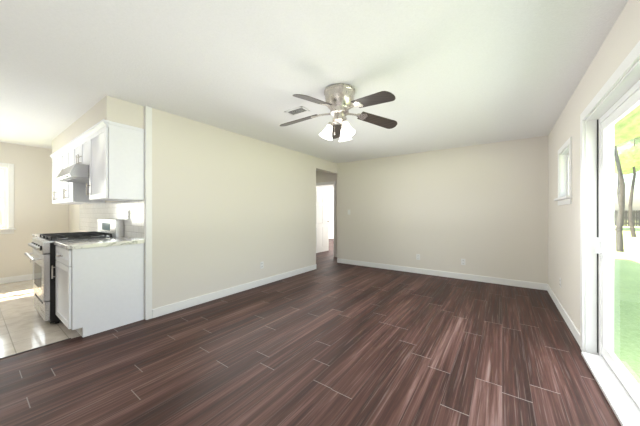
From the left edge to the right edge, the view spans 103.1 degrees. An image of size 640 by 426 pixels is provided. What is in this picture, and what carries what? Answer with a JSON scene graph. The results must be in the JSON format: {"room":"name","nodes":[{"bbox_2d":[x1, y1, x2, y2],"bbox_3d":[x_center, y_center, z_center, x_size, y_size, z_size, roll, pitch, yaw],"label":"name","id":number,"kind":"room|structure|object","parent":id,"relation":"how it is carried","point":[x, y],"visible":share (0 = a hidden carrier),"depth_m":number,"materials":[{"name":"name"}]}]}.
{"room":"empty living room","nodes":[
{"label":"empty living room","id":0,"kind":"room"},
{"bbox_2d":[0,142,68,277],"bbox_3d":[-5.863,0.000,3.939,0.120,2.440,2.820,0,0,36],"label":"wall","id":1,"kind":"structure","parent":0,"point":[36,211],"depth_m":4.61,"materials":[{"name":"paint"}]},
{"bbox_2d":[0,163,15,233],"bbox_3d":[-5.719,-0.251,4.088,0.170,1.228,1.060,0,0,36],"label":"kitchen window","id":2,"kind":"structure","parent":1,"relation":"in","point":[4,198],"depth_m":4.44,"materials":[{"name":"white glass"}]},
{"bbox_2d":[0,274,32,283],"bbox_3d":[-5.765,1.167,3.961,0.014,0.105,2.670,0,0,36],"label":"baseboard","id":3,"kind":"structure","parent":1,"relation":"attached to","point":[4,280],"depth_m":4.50,"materials":[{"name":"white wood"}]},
{"bbox_2d":[0,280,80,357],"bbox_3d":[-4.370,1.270,2.944,3.705,0.100,2.940,0,0,36],"label":"floor","id":4,"kind":"structure","parent":0,"point":[24,326],"depth_m":2.76,"materials":[{"name":"beige tile"}]},
{"bbox_2d":[24,219,123,323],"bbox_3d":[-3.064,0.652,3.184,0.758,1.135,0.778,0,0,36],"label":"gas range","id":5,"kind":"object","parent":4,"relation":"on","point":[43,257],"visible":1,"depth_m":2.85,"materials":[{"name":"silver metal"}]},
{"bbox_2d":[51,243,143,336],"bbox_3d":[-2.462,0.782,2.829,0.623,0.875,0.657,0,0,36],"label":"base cabinet","id":6,"kind":"object","parent":4,"relation":"on","point":[99,289],"visible":0.88,"depth_m":2.62,"materials":[{"name":"white wood"}]},
{"bbox_2d":[54,237,144,249],"bbox_3d":[-2.449,0.325,2.835,0.642,0.040,0.635,0,0,36],"label":"countertop","id":7,"kind":"structure","parent":6,"relation":"on","point":[87,243],"depth_m":2.72,"materials":[{"name":"stone"}]},
{"bbox_3d":[-3.656,0.782,3.684,0.765,0.875,0.657,0,0,36],"label":"base cabinet","id":8,"kind":"object","parent":4,"relation":"on","visible":0},
{"bbox_2d":[32,232,69,237],"bbox_3d":[-3.656,0.325,3.699,0.789,0.040,0.635,0,0,36],"label":"countertop","id":9,"kind":"structure","parent":8,"relation":"on","point":[35,235],"depth_m":3.53,"materials":[{"name":"stone"}]},
{"bbox_2d":[52,95,143,153],"bbox_3d":[-3.262,-1.093,3.599,2.825,0.255,0.345,0,0,36],"label":"soffit","id":10,"kind":"structure","parent":0,"point":[109,108],"depth_m":2.85,"materials":[{"name":"paint"}]},
{"bbox_2d":[69,108,156,308],"bbox_3d":[-3.503,0.000,4.057,3.820,2.440,0.120,0,0,36],"label":"wall","id":11,"kind":"structure","parent":0,"point":[74,217],"depth_m":2.98,"materials":[{"name":"paint"}]},
{"bbox_2d":[58,147,61,202],"bbox_3d":[-3.971,-0.557,4.104,0.469,0.814,0.343,0,0,36],"label":"door","id":12,"kind":"structure","parent":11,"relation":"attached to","point":[59,150],"depth_m":3.93,"materials":[{"name":"white wood"}]},
{"bbox_2d":[62,147,65,202],"bbox_3d":[-3.682,-0.557,3.897,0.469,0.814,0.343,0,0,36],"label":"door","id":13,"kind":"structure","parent":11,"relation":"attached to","point":[63,148],"depth_m":3.78,"materials":[{"name":"white wood"}]},
{"bbox_2d":[50,151,85,204],"bbox_3d":[-4.236,-0.557,4.294,0.412,0.814,0.343,0,0,36],"label":"upper cabinet","id":14,"kind":"object","parent":11,"relation":"attached to","point":[54,157],"depth_m":4.15,"materials":[{"name":"white wood"}]},
{"bbox_2d":[66,143,69,202],"bbox_3d":[-3.416,-0.557,3.707,0.413,0.814,0.343,0,0,36],"label":"door","id":15,"kind":"structure","parent":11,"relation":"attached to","point":[68,144],"depth_m":3.63,"materials":[{"name":"white wood"}]},
{"bbox_2d":[70,131,89,202],"bbox_3d":[-2.936,-0.557,3.362,0.883,0.814,0.343,0,0,36],"label":"upper cabinet","id":16,"kind":"object","parent":11,"relation":"attached to","point":[80,147],"depth_m":3.37,"materials":[{"name":"white wood"}]},
{"bbox_2d":[56,164,88,182],"bbox_3d":[-2.985,-0.489,3.293,0.755,0.157,0.508,0,0,36],"label":"range hood","id":17,"kind":"object","parent":16,"relation":"attached to","point":[77,173],"visible":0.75,"depth_m":2.98,"materials":[{"name":"metal"}]},
{"bbox_2d":[80,200,143,238],"bbox_3d":[-3.163,0.076,3.740,2.822,0.456,0.004,0,0,36],"label":"backsplash","id":18,"kind":"structure","parent":11,"relation":"attached to","point":[91,214],"depth_m":3.40,"materials":[{"name":"white tile"}]},
{"bbox_2d":[90,119,143,202],"bbox_3d":[-2.370,-0.557,2.958,0.624,0.814,0.343,0,0,36],"label":"upper cabinet","id":19,"kind":"object","parent":11,"relation":"attached to","point":[110,153],"depth_m":2.78,"materials":[{"name":"white wood"}]},
{"bbox_2d":[144,106,151,319],"bbox_3d":[-1.979,0.000,2.930,0.045,2.440,0.064,0,0,36],"label":"trim","id":20,"kind":"structure","parent":11,"relation":"attached to","point":[148,212],"depth_m":2.91,"materials":[{"name":"white paint"}]},
{"bbox_2d":[157,109,336,307],"bbox_3d":[-0.793,0.000,4.664,0.120,2.440,4.020,0,0,36],"label":"wall","id":21,"kind":"structure","parent":0,"point":[234,209],"depth_m":3.73,"materials":[{"name":"paint"}]},
{"bbox_2d":[152,264,315,317],"bbox_3d":[-1.010,1.167,4.250,0.018,0.105,3.212,0,0,36],"label":"baseboard","id":22,"kind":"structure","parent":21,"relation":"attached to","point":[170,308],"depth_m":3.66,"materials":[{"name":"white wood"}]},
{"bbox_2d":[0,239,620,425],"bbox_3d":[-0.288,1.270,5.482,8.350,0.100,11.820,0,0,36],"label":"floor","id":23,"kind":"structure","parent":0,"point":[329,340],"depth_m":2.06,"materials":[{"name":"brown wood"}]},
{"bbox_2d":[0,338,70,358],"bbox_3d":[-3.033,1.242,1.618,0.021,0.056,2.100,0,0,36],"label":"threshold strip","id":24,"kind":"object","parent":23,"relation":"on","point":[34,348],"visible":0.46,"depth_m":2.27,"materials":[{"name":"brown wood"}]},
{"bbox_2d":[0,0,627,187],"bbox_3d":[-0.299,-1.270,5.552,8.450,0.100,11.920,0,0,36],"label":"ceiling","id":25,"kind":"structure","parent":0,"point":[448,74],"depth_m":2.09,"materials":[{"name":"paint"}]},
{"bbox_2d":[284,106,309,115],"bbox_3d":[-0.273,-1.214,3.037,0.270,0.011,0.160,0,0,36],"label":"ceiling vent","id":26,"kind":"object","parent":25,"relation":"in","point":[297,111],"visible":1,"depth_m":3.03,"materials":[{"name":"white metal"}]},
{"bbox_2d":[280,83,396,141],"bbox_3d":[0.163,-0.970,2.499,1.254,0.499,1.204,0,0,36],"label":"ceiling fan","id":27,"kind":"object","parent":25,"relation":"hanging from","point":[340,102],"visible":1,"depth_m":2.46,"materials":[{"name":"silver metal"}]},
{"bbox_2d":[316,171,336,253],"bbox_3d":[0.269,0.000,7.187,1.570,2.440,0.100,0,0,36],"label":"wall","id":28,"kind":"structure","parent":0,"point":[322,176],"depth_m":7.13,"materials":[{"name":"paint"}]},
{"bbox_2d":[316,187,329,252],"bbox_3d":[0.070,0.209,7.873,0.113,1.998,0.775,0,0,36],"label":"hall door","id":29,"kind":"structure","parent":28,"relation":"in","point":[322,220],"depth_m":7.92,"materials":[{"name":"white wood"}]},
{"bbox_2d":[316,181,335,256],"bbox_3d":[0.081,0.172,7.311,0.950,2.095,0.116,0,0,36],"label":"door frame","id":30,"kind":"structure","parent":28,"relation":"attached to","point":[326,183],"depth_m":7.01,"materials":[{"name":"white wood"}]},
{"bbox_2d":[328,187,333,238],"bbox_3d":[1.526,0.000,11.391,4.420,2.440,0.100,0,0,36],"label":"wall","id":31,"kind":"structure","parent":0,"point":[331,212],"depth_m":12.02,"materials":[{"name":"white paint"}]},
{"bbox_2d":[337,136,547,283],"bbox_3d":[2.042,0.000,5.179,3.890,2.440,0.120,0,0,36],"label":"wall","id":32,"kind":"structure","parent":0,"point":[481,209],"depth_m":4.76,"materials":[{"name":"paint"}]},
{"bbox_2d":[337,258,545,289],"bbox_3d":[2.003,1.167,5.125,3.890,0.105,0.014,0,0,36],"label":"baseboard","id":33,"kind":"structure","parent":32,"relation":"attached to","point":[541,286],"depth_m":4.77,"materials":[{"name":"white wood"}]},
{"bbox_2d":[548,0,639,354],"bbox_3d":[1.663,0.000,1.171,0.160,2.440,7.080,0,0,36],"label":"wall","id":34,"kind":"structure","parent":0,"point":[621,41],"depth_m":2.54,"materials":[{"name":"paint"}]},
{"bbox_2d":[546,284,579,345],"bbox_3d":[2.958,1.167,3.130,0.014,0.105,2.085,0,0,36],"label":"baseboard","id":35,"kind":"structure","parent":34,"relation":"attached to","point":[572,327],"depth_m":2.84,"materials":[{"name":"white wood"}]},
{"bbox_2d":[554,137,572,204],"bbox_3d":[2.848,-0.443,2.905,0.170,0.695,0.760,0,0,36],"label":"window","id":36,"kind":"structure","parent":34,"relation":"in","point":[567,174],"depth_m":3.11,"materials":[{"name":"white plastic"}]},
{"bbox_2d":[580,41,639,354],"bbox_3d":[1.784,0.168,1.429,0.094,2.105,2.050,0,0,36],"label":"door frame","id":37,"kind":"structure","parent":34,"relation":"attached to","point":[588,225],"depth_m":2.19,"materials":[{"name":"white wood"}]},
{"bbox_2d":[581,80,639,425],"bbox_3d":[1.810,0.211,1.410,0.191,2.018,1.875,0,0,36],"label":"sliding door","id":38,"kind":"structure","parent":34,"relation":"in","point":[618,384],"depth_m":1.95,"materials":[{"name":"white plastic"}]},
{"label":"outside","id":39,"kind":"structure","parent":0,"visible":0},
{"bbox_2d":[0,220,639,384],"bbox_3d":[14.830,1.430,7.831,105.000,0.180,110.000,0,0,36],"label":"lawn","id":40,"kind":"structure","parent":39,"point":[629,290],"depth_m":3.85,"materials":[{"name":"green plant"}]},
{"bbox_2d":[614,210,639,226],"bbox_3d":[31.745,0.557,19.088,41.500,1.575,0.100,0,0,36],"label":"fence","id":41,"kind":"object","parent":40,"relation":"on","point":[625,220],"depth_m":22.39,"materials":[{"name":"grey wood"}]},
{"bbox_2d":[614,105,639,251],"bbox_3d":[10.051,-2.610,8.735,3.868,7.933,5.855,0,0,36],"label":"tree","id":42,"kind":"object","parent":40,"relation":"on","point":[634,132],"depth_m":7.62,"materials":[{"name":"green plant"}]},
{"bbox_2d":[614,136,639,236],"bbox_3d":[17.188,-3.090,14.508,4.802,8.895,6.242,0,0,36],"label":"tree","id":43,"kind":"object","parent":40,"relation":"on","point":[630,142],"depth_m":13.55,"materials":[{"name":"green plant"}]},
{"bbox_2d":[614,165,639,204],"bbox_3d":[21.591,-3.104,18.555,5.830,8.906,5.156,0,0,36],"label":"tree","id":44,"kind":"object","parent":40,"relation":"on","point":[627,171],"depth_m":18.19,"materials":[{"name":"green plant"}]}
]}

